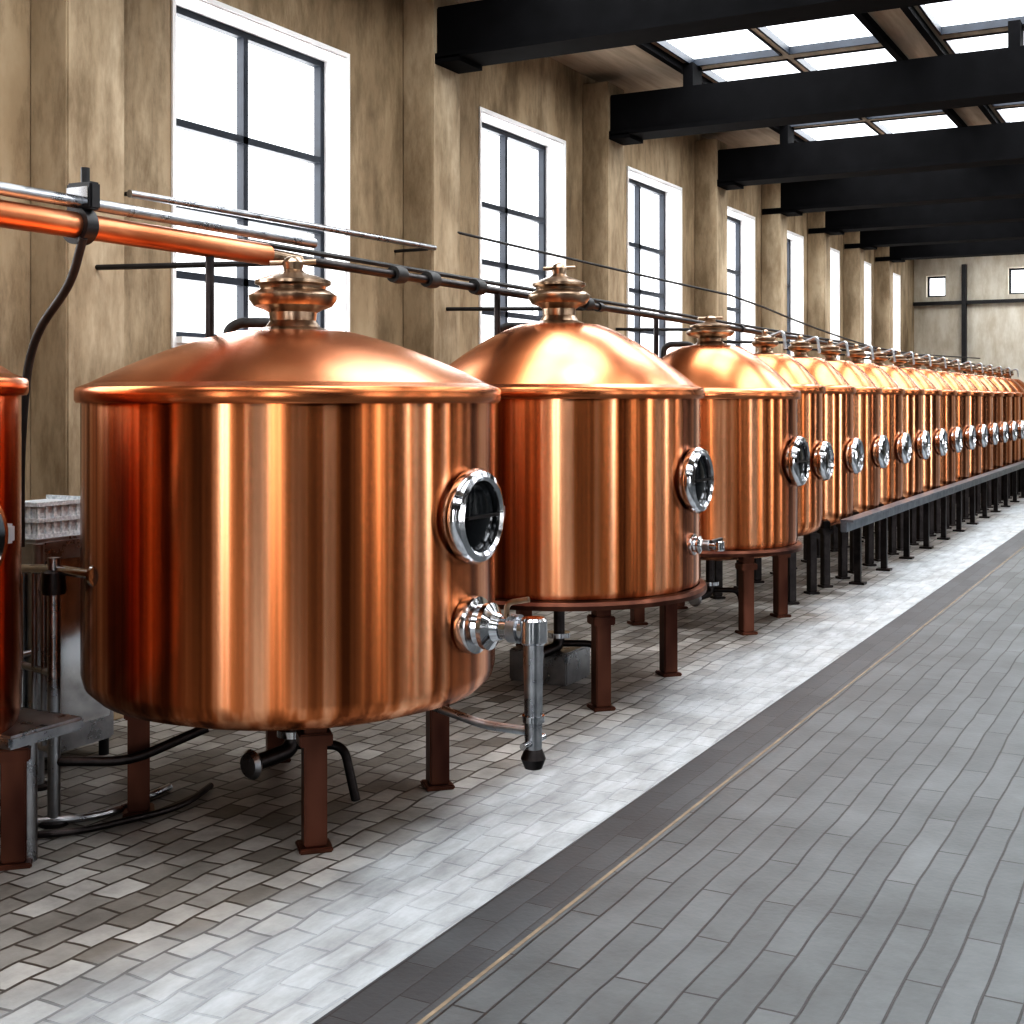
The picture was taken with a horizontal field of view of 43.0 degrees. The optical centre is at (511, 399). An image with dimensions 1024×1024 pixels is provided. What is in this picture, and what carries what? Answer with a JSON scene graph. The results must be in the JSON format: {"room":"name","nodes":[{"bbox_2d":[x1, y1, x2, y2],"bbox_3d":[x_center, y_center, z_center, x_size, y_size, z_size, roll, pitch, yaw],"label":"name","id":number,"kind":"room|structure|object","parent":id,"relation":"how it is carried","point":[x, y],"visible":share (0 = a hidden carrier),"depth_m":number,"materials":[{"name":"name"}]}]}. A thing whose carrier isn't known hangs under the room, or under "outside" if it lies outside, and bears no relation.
{"room":"processing plant","nodes":[
{"label":"processing plant","id":0,"kind":"room"},
{"bbox_2d":[0,0,913,500],"bbox_3d":[0.635,-0.775,13.392,0.350,5.050,33.200,0,0,28],"label":"wall","id":1,"kind":"structure","parent":0,"point":[545,94],"depth_m":9.79,"materials":[{"name":"beige paint"}]},
{"bbox_2d":[171,0,349,347],"bbox_3d":[-1.770,-1.435,8.838,0.400,2.230,1.860,0,0,28],"label":"window","id":2,"kind":"structure","parent":1,"relation":"in","point":[327,158],"depth_m":9.30,"materials":[{"name":"metal"}]},
{"bbox_2d":[124,190,436,252],"bbox_3d":[-1.488,-1.165,8.727,0.322,0.074,3.230,0,0,28],"label":"conduit","id":3,"kind":"object","parent":1,"relation":"attached to","point":[419,246],"visible":0.81,"depth_m":8.35,"materials":[{"name":"silver metal"}]},
{"bbox_2d":[31,0,892,719],"bbox_3d":[0.622,-0.725,12.639,0.340,4.950,27.780,0,0,28],"label":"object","id":4,"kind":"structure","parent":1,"relation":"attached to","point":[77,46],"depth_m":10.13,"materials":[{"name":"paint"}]},
{"bbox_2d":[0,182,987,367],"bbox_3d":[2.440,-0.508,14.353,1.382,0.616,29.600,0,0,28],"label":"pipe","id":5,"kind":"object","parent":1,"relation":"attached to","point":[243,252],"visible":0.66,"depth_m":6.02,"materials":[{"name":"orange metal"}]},
{"bbox_2d":[22,167,99,546],"bbox_3d":[-1.904,-0.150,5.368,0.629,1.560,0.092,0,0,41],"label":"cable","id":6,"kind":"object","parent":5,"relation":"attached to","point":[89,191],"visible":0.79,"depth_m":5.25,"materials":[{"name":"black rubber"}]},
{"bbox_2d":[479,107,565,343],"bbox_3d":[-0.008,-1.435,12.120,0.400,2.230,1.710,0,0,28],"label":"window","id":7,"kind":"structure","parent":1,"relation":"in","point":[548,217],"depth_m":12.67,"materials":[{"name":"metal"}]},
{"bbox_2d":[627,166,681,357],"bbox_3d":[1.518,-1.435,14.962,0.400,2.230,1.660,0,0,28],"label":"window","id":8,"kind":"structure","parent":1,"relation":"in","point":[666,250],"depth_m":15.62,"materials":[{"name":"metal"}]},
{"bbox_2d":[435,0,953,73],"bbox_3d":[4.577,-2.960,7.553,12.080,0.680,0.360,0,0,28],"label":"ceiling beam","id":9,"kind":"structure","parent":1,"relation":"attached to","point":[471,36],"depth_m":9.57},
{"bbox_2d":[727,206,754,353],"bbox_3d":[2.925,-1.435,17.583,0.400,2.230,1.410,0,0,28],"label":"window","id":10,"kind":"structure","parent":1,"relation":"in","point":[741,271],"depth_m":18.15,"materials":[{"name":"metal"}]},
{"bbox_2d":[787,230,803,355],"bbox_3d":[4.119,-1.435,19.808,0.400,2.230,1.260,0,0,28],"label":"window","id":11,"kind":"structure","parent":1,"relation":"in","point":[795,242],"depth_m":20.30,"materials":[{"name":"metal"}]},
{"bbox_2d":[609,20,1023,144],"bbox_3d":[6.152,-2.960,10.487,12.080,0.680,0.360,0,0,28],"label":"ceiling beam","id":12,"kind":"structure","parent":1,"relation":"attached to","point":[992,76],"depth_m":12.09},
{"bbox_2d":[830,247,839,359],"bbox_3d":[5.195,-1.435,21.812,0.400,2.230,1.210,0,0,28],"label":"window","id":13,"kind":"structure","parent":1,"relation":"in","point":[834,254],"depth_m":22.26,"materials":[{"name":"metal"}]},
{"bbox_2d":[864,261,870,362],"bbox_3d":[6.307,-1.435,23.883,0.400,2.230,1.210,0,0,28],"label":"window","id":14,"kind":"structure","parent":1,"relation":"in","point":[867,266],"depth_m":24.33,"materials":[{"name":"metal"}]},
{"bbox_2d":[717,121,1023,189],"bbox_3d":[7.690,-2.960,13.351,12.080,0.680,0.360,0,0,28],"label":"ceiling beam","id":15,"kind":"structure","parent":1,"relation":"attached to","point":[998,144],"depth_m":15.09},
{"bbox_2d":[762,164,1023,216],"bbox_3d":[8.943,-2.960,15.685,12.080,0.680,0.360,0,0,28],"label":"ceiling beam","id":16,"kind":"structure","parent":1,"relation":"attached to","point":[1000,182],"depth_m":17.51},
{"bbox_2d":[893,273,900,365],"bbox_3d":[7.501,-1.435,26.107,0.400,2.230,1.360,0,0,28],"label":"window","id":17,"kind":"structure","parent":1,"relation":"in","point":[896,278],"depth_m":26.63,"materials":[{"name":"metal"}]},
{"bbox_2d":[808,198,1023,234],"bbox_3d":[10.078,-2.960,17.800,12.080,0.680,0.360,0,0,28],"label":"ceiling beam","id":18,"kind":"structure","parent":1,"relation":"attached to","point":[1003,210],"depth_m":19.71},
{"bbox_2d":[844,221,1023,249],"bbox_3d":[11.166,-2.960,19.826,12.080,0.680,0.360,0,0,28],"label":"ceiling beam","id":19,"kind":"structure","parent":1,"relation":"attached to","point":[869,240],"depth_m":21.81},
{"bbox_2d":[875,239,1023,262],"bbox_3d":[12.278,-2.960,21.897,12.080,0.680,0.360,0,0,28],"label":"ceiling beam","id":20,"kind":"structure","parent":1,"relation":"attached to","point":[1005,247],"depth_m":23.95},
{"bbox_2d":[0,488,1023,1023],"bbox_3d":[6.120,1.800,10.448,12.700,0.101,33.800,0,0,28],"label":"floor","id":21,"kind":"structure","parent":0,"point":[819,819],"depth_m":5.07,"materials":[{"name":"grey tile"}]},
{"bbox_2d":[0,365,82,870],"bbox_3d":[-2.461,0.542,4.704,1.426,2.424,1.372,0,0,28],"label":"tank","id":22,"kind":"object","parent":21,"relation":"on","point":[21,728],"visible":1,"depth_m":4.80,"materials":[{"name":"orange metal"}]},
{"bbox_2d":[22,534,113,756],"bbox_3d":[-2.311,1.200,6.313,0.515,1.100,0.562,0,0,28],"label":"machine","id":23,"kind":"object","parent":21,"relation":"on","point":[98,720],"visible":0.3,"depth_m":6.18,"materials":[{"name":"metal"}]},
{"bbox_2d":[25,495,79,538],"bbox_3d":[-2.285,0.565,6.332,0.384,0.170,0.404,0,0,28],"label":"plastic crate","id":24,"kind":"object","parent":23,"relation":"on","point":[53,516],"visible":0.62,"depth_m":6.16,"materials":[{"name":"white plastic"}]},
{"bbox_2d":[0,543,208,828],"bbox_3d":[-1.832,1.200,5.523,0.986,1.100,0.527,0,0,28],"label":"pipe","id":25,"kind":"object","parent":21,"relation":"on","point":[48,581],"visible":0.7,"depth_m":5.37,"materials":[{"name":"silver metal"}]},
{"bbox_2d":[0,783,213,837],"bbox_3d":[-1.723,1.730,5.479,0.980,0.030,0.500,0,0,-22],"label":"hose","id":26,"kind":"object","parent":21,"relation":"on","point":[111,811],"visible":0.72,"depth_m":5.38,"materials":[{"name":"rubber"}]},
{"bbox_2d":[74,256,546,854],"bbox_3d":[-0.960,0.562,5.696,1.822,2.384,1.823,0,0,-17],"label":"tank","id":27,"kind":"object","parent":21,"relation":"on","point":[291,527],"visible":1,"depth_m":4.95,"materials":[{"name":"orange metal"}]},
{"bbox_2d":[449,263,724,711],"bbox_3d":[0.293,0.452,8.072,1.819,2.604,1.819,0,0,-15],"label":"tank","id":28,"kind":"object","parent":21,"relation":"on","point":[604,475],"visible":0.84,"depth_m":7.31,"materials":[{"name":"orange metal"}]},
{"bbox_2d":[627,316,809,634],"bbox_3d":[1.594,0.542,10.324,1.478,2.424,1.437,0,0,28],"label":"tank","id":29,"kind":"object","parent":21,"relation":"on","point":[749,411],"visible":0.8,"depth_m":9.75,"materials":[{"name":"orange metal"}]},
{"bbox_2d":[710,329,833,604],"bbox_3d":[2.285,0.560,11.599,1.106,2.380,1.052,0,0,28],"label":"tank","id":30,"kind":"object","parent":21,"relation":"on","point":[810,404],"visible":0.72,"depth_m":11.28,"materials":[{"name":"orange metal"}]},
{"bbox_2d":[754,335,863,587],"bbox_3d":[2.820,0.560,12.594,1.106,2.380,1.052,0,0,28],"label":"tank","id":31,"kind":"object","parent":21,"relation":"on","point":[838,398],"visible":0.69,"depth_m":12.22,"materials":[{"name":"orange metal"}]},
{"bbox_2d":[796,340,889,573],"bbox_3d":[3.354,0.560,13.590,1.106,2.380,1.052,0,0,28],"label":"tank","id":32,"kind":"object","parent":21,"relation":"on","point":[876,446],"visible":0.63,"depth_m":13.23,"materials":[{"name":"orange metal"}]},
{"bbox_2d":[817,344,911,560],"bbox_3d":[3.889,0.560,14.585,1.106,2.380,1.052,0,0,28],"label":"tank","id":33,"kind":"object","parent":21,"relation":"on","point":[891,399],"visible":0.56,"depth_m":14.23,"materials":[{"name":"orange metal"}]},
{"bbox_2d":[848,347,930,550],"bbox_3d":[4.423,0.560,15.581,1.106,2.380,1.052,0,0,28],"label":"tank","id":34,"kind":"object","parent":21,"relation":"on","point":[912,399],"visible":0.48,"depth_m":15.22,"materials":[{"name":"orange metal"}]},
{"bbox_2d":[862,351,947,540],"bbox_3d":[4.958,0.560,16.577,1.106,2.380,1.052,0,0,28],"label":"tank","id":35,"kind":"object","parent":21,"relation":"on","point":[930,399],"visible":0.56,"depth_m":16.21,"materials":[{"name":"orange metal"}]},
{"bbox_2d":[887,353,962,532],"bbox_3d":[5.492,0.560,17.572,1.106,2.380,1.052,0,0,28],"label":"tank","id":36,"kind":"object","parent":21,"relation":"on","point":[947,399],"visible":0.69,"depth_m":17.20,"materials":[{"name":"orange metal"}]},
{"bbox_2d":[840,460,1023,584],"bbox_3d":[6.894,1.423,19.056,0.160,0.655,16.300,0,0,28],"label":"support rail","id":37,"kind":"object","parent":21,"relation":"on","point":[855,522],"visible":1,"depth_m":15.32,"materials":[{"name":"grey metal"}]},
{"bbox_2d":[924,356,975,525],"bbox_3d":[6.027,0.560,18.568,1.106,2.380,1.052,0,0,28],"label":"tank","id":38,"kind":"object","parent":21,"relation":"on","point":[962,398],"visible":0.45,"depth_m":18.20,"materials":[{"name":"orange metal"}]},
{"bbox_2d":[939,358,987,518],"bbox_3d":[6.561,0.560,19.563,1.106,2.380,1.052,0,0,28],"label":"tank","id":39,"kind":"object","parent":21,"relation":"on","point":[975,398],"visible":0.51,"depth_m":19.20,"materials":[{"name":"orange metal"}]},
{"bbox_2d":[952,360,998,512],"bbox_3d":[7.096,0.560,20.559,1.106,2.380,1.052,0,0,28],"label":"tank","id":40,"kind":"object","parent":21,"relation":"on","point":[987,398],"visible":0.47,"depth_m":20.20,"materials":[{"name":"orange metal"}]},
{"bbox_2d":[955,362,1008,507],"bbox_3d":[7.630,0.560,21.555,1.106,2.380,1.052,0,0,28],"label":"tank","id":41,"kind":"object","parent":21,"relation":"on","point":[998,396],"visible":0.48,"depth_m":21.21,"materials":[{"name":"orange metal"}]},
{"bbox_2d":[975,364,1017,502],"bbox_3d":[8.165,0.560,22.550,1.106,2.380,1.052,0,0,28],"label":"tank","id":42,"kind":"object","parent":21,"relation":"on","point":[1007,399],"visible":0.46,"depth_m":22.21,"materials":[{"name":"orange metal"}]},
{"bbox_2d":[985,366,1023,498],"bbox_3d":[8.699,0.560,23.546,1.106,2.380,1.052,0,0,28],"label":"tank","id":43,"kind":"object","parent":21,"relation":"on","point":[1016,398],"visible":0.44,"depth_m":23.20,"materials":[{"name":"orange metal"}]},
{"bbox_2d":[991,369,1023,487],"bbox_3d":[9.768,0.560,25.537,1.106,2.380,1.052,0,0,28],"label":"tank","id":44,"kind":"object","parent":21,"relation":"on","point":[1021,383],"visible":0.12,"depth_m":25.44,"materials":[{"name":"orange metal"}]},
{"bbox_2d":[994,367,1023,494],"bbox_3d":[9.234,0.560,24.541,1.106,2.380,1.052,0,0,28],"label":"tank","id":45,"kind":"object","parent":21,"relation":"on","point":[1014,383],"visible":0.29,"depth_m":24.15,"materials":[{"name":"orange metal"}]},
{"bbox_2d":[458,231,979,358],"bbox_3d":[4.660,-1.043,18.806,1.122,0.636,19.653,0,0,28],"label":"overhead cable","id":46,"kind":"object","parent":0,"point":[461,233],"depth_m":12.28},
{"bbox_2d":[455,0,1023,148],"bbox_3d":[6.120,-3.330,10.448,12.700,0.060,33.800,0,0,28],"label":"ceiling","id":47,"kind":"structure","parent":0,"point":[631,69],"depth_m":12.79,"materials":[{"name":"wood"}]},
{"bbox_2d":[636,6,1000,142],"bbox_3d":[5.939,-3.265,10.545,9.710,0.070,33.200,0,0,28],"label":"ceiling purlins","id":48,"kind":"structure","parent":47,"relation":"attached to","point":[912,14],"depth_m":12.01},
{"bbox_2d":[655,5,1023,66],"bbox_3d":[5.421,-3.325,9.569,9.500,0.070,2.351,0,0,28],"label":"frame","id":49,"kind":"object","parent":47,"relation":"attached to","point":[999,23],"visible":0.42,"depth_m":12.12,"materials":[{"name":"metal"}]},
{"bbox_2d":[702,31,1023,126],"bbox_3d":[6.787,-3.325,12.113,9.500,0.070,3.075,0,0,28],"label":"frame","id":50,"kind":"object","parent":47,"relation":"attached to","point":[801,60],"visible":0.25,"depth_m":12.96,"materials":[{"name":"metal"}]},
{"bbox_2d":[794,106,1023,140],"bbox_3d":[8.174,-3.325,14.696,9.500,0.070,2.511,0,0,28],"label":"frame","id":51,"kind":"object","parent":47,"relation":"attached to","point":[1000,113],"visible":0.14,"depth_m":15.58,"materials":[{"name":"metal"}]},
{"bbox_2d":[914,254,1023,381],"bbox_3d":[14.055,-0.775,25.228,12.800,5.050,0.350,0,0,28],"label":"wall","id":52,"kind":"structure","parent":0,"point":[995,331],"depth_m":27.35,"materials":[{"name":"beige paint"}]},
{"bbox_2d":[928,276,945,296],"bbox_3d":[9.133,-2.425,27.898,0.400,0.450,0.050,0,0,28],"label":"window","id":53,"kind":"structure","parent":52,"relation":"in","point":[935,277],"depth_m":27.90,"materials":[{"name":"metal"}]},
{"bbox_2d":[913,264,1023,373],"bbox_3d":[13.934,-0.550,25.003,12.100,4.600,0.160,0,0,28],"label":"trim","id":54,"kind":"structure","parent":52,"relation":"attached to","point":[964,302],"depth_m":27.31,"materials":[{"name":"black metal"}]},
{"bbox_2d":[1009,268,1023,293],"bbox_3d":[10.939,-2.475,26.929,1.200,0.550,0.050,0,0,28],"label":"window","id":55,"kind":"structure","parent":52,"relation":"in","point":[1010,269],"depth_m":27.18,"materials":[{"name":"metal"}]}
]}

